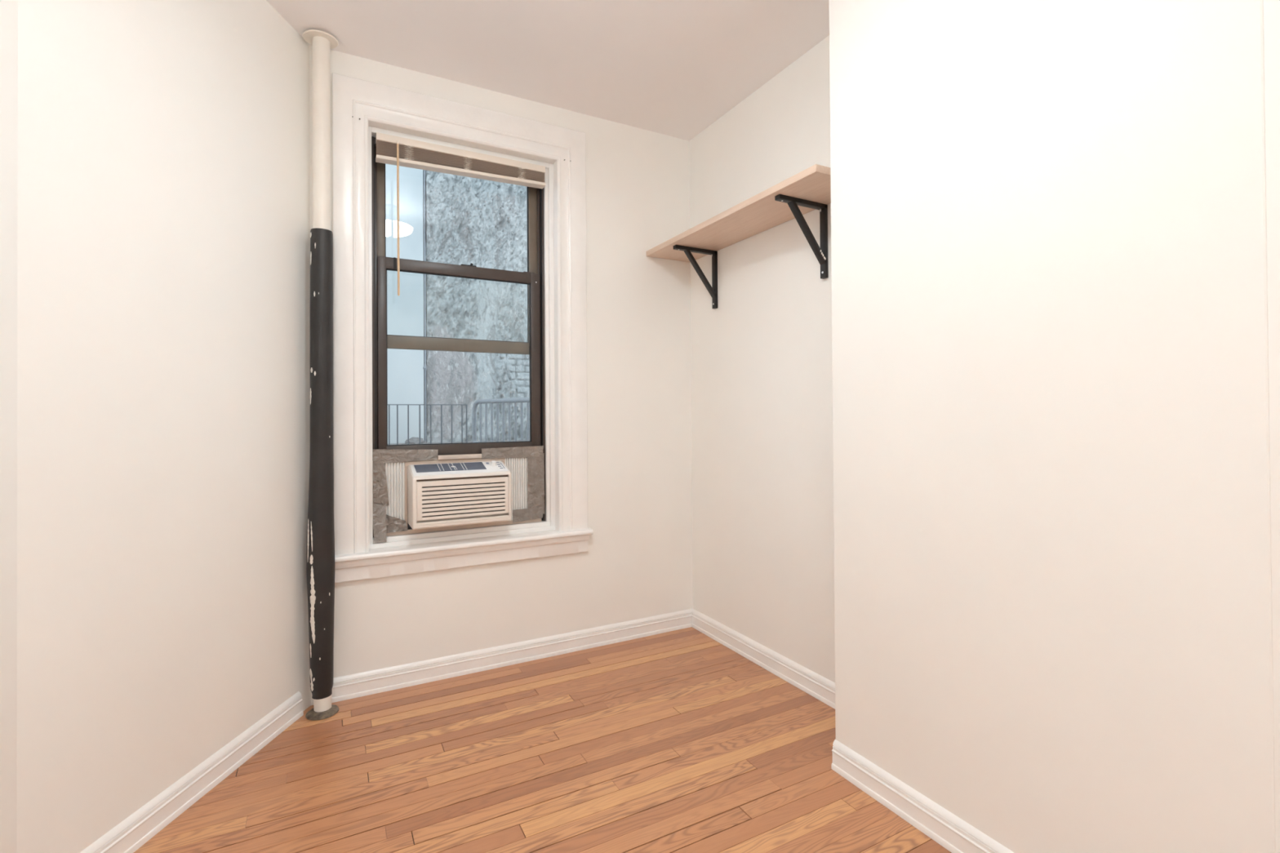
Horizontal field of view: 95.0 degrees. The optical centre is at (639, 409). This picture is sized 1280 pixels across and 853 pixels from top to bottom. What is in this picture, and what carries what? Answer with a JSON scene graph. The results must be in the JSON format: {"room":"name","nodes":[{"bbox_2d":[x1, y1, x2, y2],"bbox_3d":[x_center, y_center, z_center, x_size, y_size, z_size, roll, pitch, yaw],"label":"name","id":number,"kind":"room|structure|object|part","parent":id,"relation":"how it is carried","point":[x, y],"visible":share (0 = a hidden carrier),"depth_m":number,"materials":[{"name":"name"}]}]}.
{"room":"empty bedroom","nodes":[
{"label":"empty bedroom","id":0,"kind":"room"},
{"bbox_2d":[0,0,17,852],"bbox_3d":[-0.905,-0.170,-0.370,0.122,2.850,3.478,0,0,-18],"label":"wall","id":1,"kind":"structure","parent":0,"point":[8,8],"depth_m":1.27,"materials":[{"name":"beige paint"}]},
{"bbox_2d":[16,0,311,852],"bbox_3d":[-1.412,-0.150,1.829,0.120,2.850,1.048,0,0,3],"label":"wall","id":2,"kind":"structure","parent":0,"point":[163,259],"depth_m":1.65,"materials":[{"name":"beige paint"}]},
{"bbox_2d":[80,691,303,852],"bbox_3d":[-1.337,1.129,1.778,0.019,0.092,0.973,0,0,3],"label":"baseboard","id":3,"kind":"structure","parent":2,"relation":"attached to","point":[131,833],"depth_m":1.76,"materials":[{"name":"white paint"}]},
{"bbox_2d":[309,44,693,705],"bbox_3d":[-0.579,-0.148,2.838,2.262,2.850,0.160,0,0,-28],"label":"wall","id":4,"kind":"structure","parent":0,"point":[637,564],"depth_m":2.97,"materials":[{"name":"beige paint"}]},
{"bbox_2d":[332,72,593,583],"bbox_3d":[-0.787,-0.334,2.703,1.134,2.074,0.225,0,0,-28],"label":"window","id":5,"kind":"structure","parent":4,"relation":"in","point":[555,277],"depth_m":2.63,"materials":[{"name":"white paint"}]},
{"bbox_2d":[373,504,386,542],"bbox_3d":[-1.113,0.483,2.500,0.058,0.162,0.027,0,0,-28],"label":"tape","id":6,"kind":"object","parent":5,"relation":"attached to","point":[379,510],"visible":1,"depth_m":2.50,"materials":[{"name":"grey plastic"}]},
{"bbox_3d":[-0.837,-0.720,2.756,0.735,0.893,0.026,0,0,-28],"label":"sash","id":7,"kind":"part","parent":5,"relation":"part of","materials":[{"name":"brown metal"}]},
{"bbox_3d":[-0.826,-0.302,2.754,0.826,1.760,0.097,0,0,-28],"label":"frame","id":8,"kind":"part","parent":5,"relation":"part of","materials":[{"name":"brown metal"}]},
{"bbox_3d":[-0.819,-0.224,2.724,0.730,0.889,0.025,0,0,-28],"label":"sash","id":9,"kind":"part","parent":5,"relation":"part of","materials":[{"name":"brown metal"}]},
{"bbox_2d":[375,132,545,295],"bbox_3d":[-0.791,-0.832,2.668,0.746,0.687,0.063,0,0,-28],"label":"window blind","id":10,"kind":"object","parent":5,"relation":"attached to","point":[397,151],"visible":1,"depth_m":2.63,"materials":[{"name":"beige plastic"}]},
{"bbox_3d":[-0.999,-1.115,2.540,0.044,0.064,0.006,0,0,-28],"label":"ladder cord","id":11,"kind":"part","parent":10,"relation":"part of","materials":[{"name":"beige fabric"}]},
{"bbox_3d":[-0.796,-1.081,2.676,0.746,0.031,0.050,0,0,-28],"label":"rail","id":12,"kind":"part","parent":10,"relation":"part of","materials":[{"name":"beige plastic"}]},
{"bbox_3d":[-0.780,-1.118,2.658,0.044,0.059,0.006,0,0,-28],"label":"ladder cord","id":13,"kind":"part","parent":10,"relation":"part of","materials":[{"name":"beige fabric"}]},
{"bbox_3d":[-0.559,-1.121,2.776,0.045,0.054,0.006,0,0,-28],"label":"ladder cord","id":14,"kind":"part","parent":10,"relation":"part of","materials":[{"name":"beige fabric"}]},
{"bbox_3d":[-0.800,0.578,2.711,0.832,0.060,0.094,0,0,-28],"label":"sub sill","id":15,"kind":"part","parent":5,"relation":"part of","materials":[{"name":"white paint"}]},
{"bbox_2d":[384,453,541,536],"bbox_3d":[-0.768,0.374,2.634,0.725,0.342,0.176,0,0,-28],"label":"air conditioner","id":16,"kind":"object","parent":5,"relation":"attached to","point":[430,495],"depth_m":2.57,"materials":[{"name":"white plastic"}]},
{"bbox_2d":[372,460,389,506],"bbox_3d":[-1.116,0.315,2.522,0.068,0.200,0.006,0,0,-28],"label":"tape","id":17,"kind":"object","parent":16,"relation":"attached to","point":[380,496],"visible":1,"depth_m":2.52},
{"bbox_3d":[-1.073,0.380,2.555,0.094,0.298,0.010,0,0,-28],"label":"accordion panel","id":18,"kind":"part","parent":16,"relation":"part of","materials":[{"name":"plastic"}]},
{"bbox_2d":[386,514,407,533],"bbox_3d":[-1.057,0.491,2.550,0.088,0.081,0.008,0,0,-25],"label":"tape","id":19,"kind":"object","parent":16,"relation":"attached to","point":[393,524],"visible":1,"depth_m":2.55,"materials":[{"name":"grey plastic"}]},
{"bbox_2d":[372,448,438,463],"bbox_3d":[-1.025,0.200,2.570,0.268,0.063,0.005,0,0,-28],"label":"tape","id":20,"kind":"object","parent":16,"relation":"attached to","point":[380,455],"visible":1,"depth_m":2.56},
{"bbox_2d":[413,462,486,472],"bbox_3d":[-0.841,0.254,2.606,0.298,0.028,0.093,0,0,-28],"label":"vent","id":21,"kind":"object","parent":16,"relation":"attached to","point":[419,467],"depth_m":2.60,"materials":[{"name":"plastic"}]},
{"bbox_3d":[-0.822,0.214,2.679,0.194,0.019,0.013,0,0,-28],"label":"wood strip","id":22,"kind":"part","parent":16,"relation":"part of","materials":[{"name":"beige wood"}]},
{"bbox_3d":[-0.763,0.382,2.545,0.388,0.162,0.009,0,0,-28],"label":"louvred panel","id":23,"kind":"part","parent":16,"relation":"part of","materials":[{"name":"white plastic"}]},
{"bbox_3d":[-0.673,0.246,2.696,0.031,0.024,0.031,0,0,-28],"label":"control knob","id":24,"kind":"part","parent":16,"relation":"part of","materials":[{"name":"white plastic"}]},
{"bbox_2d":[481,445,543,458],"bbox_3d":[-0.604,0.203,2.795,0.300,0.055,0.005,0,0,-28],"label":"tape","id":25,"kind":"object","parent":16,"relation":"attached to","point":[537,451],"visible":1,"depth_m":2.79,"materials":[{"name":"grey plastic"}]},
{"bbox_3d":[-0.568,0.378,2.826,0.175,0.298,0.010,0,0,-28],"label":"accordion panel","id":26,"kind":"part","parent":16,"relation":"part of","materials":[{"name":"plastic"}]},
{"bbox_2d":[512,506,543,523],"bbox_3d":[-0.539,0.505,2.828,0.154,0.064,0.005,0,0,-28],"label":"tape","id":27,"kind":"object","parent":16,"relation":"attached to","point":[518,515],"visible":1,"depth_m":2.82,"materials":[{"name":"grey plastic"}]},
{"bbox_2d":[527,453,544,514],"bbox_3d":[-0.505,0.360,2.849,0.088,0.297,0.009,0,0,-28],"label":"tape","id":28,"kind":"object","parent":16,"relation":"attached to","point":[535,467],"visible":1,"depth_m":2.85,"materials":[{"name":"grey plastic"}]},
{"bbox_2d":[331,608,693,702],"bbox_3d":[-0.488,1.131,2.771,1.771,0.092,0.019,0,0,-28],"label":"baseboard","id":29,"kind":"structure","parent":4,"relation":"attached to","point":[390,678],"depth_m":2.68,"materials":[{"name":"white paint"}]},
{"bbox_2d":[133,626,951,852],"bbox_3d":[0.023,1.206,0.534,3.185,0.100,4.439,0,0,-28],"label":"floor","id":30,"kind":"structure","parent":0,"point":[676,741],"depth_m":1.90,"materials":[{"name":"brown wood"}]},
{"bbox_2d":[302,29,338,720],"bbox_3d":[-1.248,-0.145,2.297,0.125,2.645,0.136,0,0,-28],"label":"pipe","id":31,"kind":"object","parent":30,"relation":"on","point":[322,42],"visible":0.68,"depth_m":2.28,"materials":[{"name":"white metal"}]},
{"bbox_2d":[306,227,334,699],"bbox_3d":[-1.252,0.206,2.297,0.098,1.819,0.099,0,0,10],"label":"foam sleeve","id":32,"kind":"object","parent":31,"relation":"attached to","point":[320,554],"visible":1,"depth_m":2.27,"materials":[{"name":"black"}]},
{"bbox_2d":[266,0,829,141],"bbox_3d":[-0.001,-1.553,0.597,3.255,0.120,4.463,0,0,-28],"label":"ceiling","id":33,"kind":"structure","parent":0,"point":[671,68],"depth_m":2.37,"materials":[{"name":"paint"}]},
{"bbox_2d":[688,35,835,682],"bbox_3d":[0.676,-0.157,2.626,0.150,2.850,1.401,0,0,-28],"label":"wall","id":34,"kind":"structure","parent":0,"point":[762,366],"depth_m":2.65,"materials":[{"name":"beige paint"}]},
{"bbox_2d":[673,244,717,308],"bbox_3d":[0.280,-0.663,2.940,0.249,0.291,0.027,0,0,-28],"label":"shelf bracket","id":35,"kind":"object","parent":34,"relation":"attached to","point":[713,291],"visible":1,"depth_m":2.97,"materials":[{"name":"black metal"}]},
{"bbox_3d":[0.279,-0.800,2.941,0.248,0.017,0.027,0,0,-28],"label":"shelf arm","id":36,"kind":"part","parent":35,"relation":"part of","materials":[{"name":"black paint"}]},
{"bbox_3d":[0.382,-0.662,2.995,0.017,0.290,0.027,0,0,-28],"label":"wall arm","id":37,"kind":"part","parent":35,"relation":"part of","materials":[{"name":"black paint"}]},
{"bbox_2d":[646,164,831,262],"bbox_3d":[0.440,-0.826,2.611,0.275,0.026,1.210,0,0,-28],"label":"wall shelf","id":38,"kind":"object","parent":34,"relation":"attached to","point":[759,213],"visible":0.64,"depth_m":2.49,"materials":[{"name":"brown wood"}]},
{"bbox_2d":[691,608,835,709],"bbox_3d":[0.587,1.123,2.621,0.019,0.092,1.300,0,0,-28],"label":"baseboard","id":39,"kind":"structure","parent":34,"relation":"attached to","point":[818,686],"depth_m":2.63,"materials":[{"name":"white paint"}]},
{"bbox_2d":[774,194,828,279],"bbox_3d":[0.631,-0.670,2.284,0.249,0.291,0.028,0,0,-28],"label":"bracket","id":40,"kind":"object","parent":34,"relation":"attached to","point":[821,254],"visible":1,"depth_m":2.31,"materials":[{"name":"black metal"}]},
{"bbox_3d":[0.630,-0.807,2.285,0.248,0.017,0.027,0,0,-28],"label":"shelf arm","id":41,"kind":"part","parent":40,"relation":"part of","materials":[{"name":"black paint"}]},
{"bbox_3d":[0.734,-0.670,2.339,0.017,0.290,0.027,0,0,-28],"label":"wall arm","id":42,"kind":"part","parent":40,"relation":"part of","materials":[{"name":"black paint"}]},
{"bbox_2d":[828,0,1279,852],"bbox_3d":[1.534,-0.177,0.706,0.454,2.850,2.992,0,0,-28],"label":"wall","id":43,"kind":"structure","parent":0,"point":[1055,224],"depth_m":1.31,"materials":[{"name":"beige paint"}]},
{"bbox_2d":[831,739,1014,852],"bbox_3d":[0.864,1.112,1.462,0.018,0.092,1.002,0,0,-28],"label":"baseboard","id":44,"kind":"structure","parent":43,"relation":"attached to","point":[953,833],"depth_m":1.64,"materials":[{"name":"white paint"}]},
{"label":"outside","id":45,"kind":"structure","parent":0,"visible":0},
{"bbox_2d":[387,440,527,528],"bbox_3d":[-1.910,0.541,4.515,5.900,0.415,4.027,0,0,-28],"label":"ground","id":46,"kind":"structure","parent":45,"point":[408,525],"depth_m":6.19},
{"bbox_2d":[404,436,426,444],"bbox_3d":[-2.317,0.346,6.071,0.214,0.134,0.218,0,0,-28],"label":"rubble heap","id":47,"kind":"object","parent":46,"relation":"on","point":[413,440],"visible":0.41,"depth_m":6.01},
{"bbox_2d":[387,404,467,444],"bbox_3d":[-2.391,0.146,5.525,1.501,0.398,0.016,0,0,-28],"label":"iron railing","id":48,"kind":"object","parent":46,"relation":"on","point":[388,404],"visible":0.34,"depth_m":5.71,"materials":[{"name":"black metal"}]},
{"bbox_3d":[-2.384,-0.049,5.531,1.466,0.008,0.010,0,0,-28],"label":"rail","id":49,"kind":"part","parent":48,"relation":"part of","materials":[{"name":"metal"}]},
{"bbox_3d":[-1.737,0.144,5.876,0.015,0.398,0.015,-1,-1,39],"label":"post","id":50,"kind":"part","parent":48,"relation":"part of","materials":[{"name":"metal"}]},
{"bbox_2d":[471,397,529,442],"bbox_3d":[-0.684,0.112,4.548,1.951,0.426,0.502,-1,-1,37],"label":"railing","id":51,"kind":"object","parent":46,"relation":"on","point":[522,400],"visible":0.28,"depth_m":4.92,"materials":[{"name":"metal"}]},
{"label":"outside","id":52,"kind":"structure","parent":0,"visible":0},
{"bbox_2d":[385,164,423,443],"bbox_3d":[-3.767,-2.181,5.664,3.125,6.200,0.300,0,0,-28],"label":"wall","id":53,"kind":"structure","parent":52,"point":[405,311],"depth_m":6.18,"materials":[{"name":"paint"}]},
{"bbox_2d":[422,169,426,442],"bbox_3d":[-2.307,-1.665,6.280,0.048,4.040,0.048,0,0,-28],"label":"conduit pipe","id":54,"kind":"object","parent":53,"relation":"attached to","point":[424,367],"visible":0.76,"depth_m":6.27,"materials":[{"name":"metal"}]},
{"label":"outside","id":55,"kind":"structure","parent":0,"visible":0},
{"bbox_2d":[422,169,529,442],"bbox_3d":[-1.360,-1.537,6.927,2.242,4.300,0.436,0,0,-28],"label":"wall","id":56,"kind":"structure","parent":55,"point":[481,223],"depth_m":6.52,"materials":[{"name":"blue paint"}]}
]}

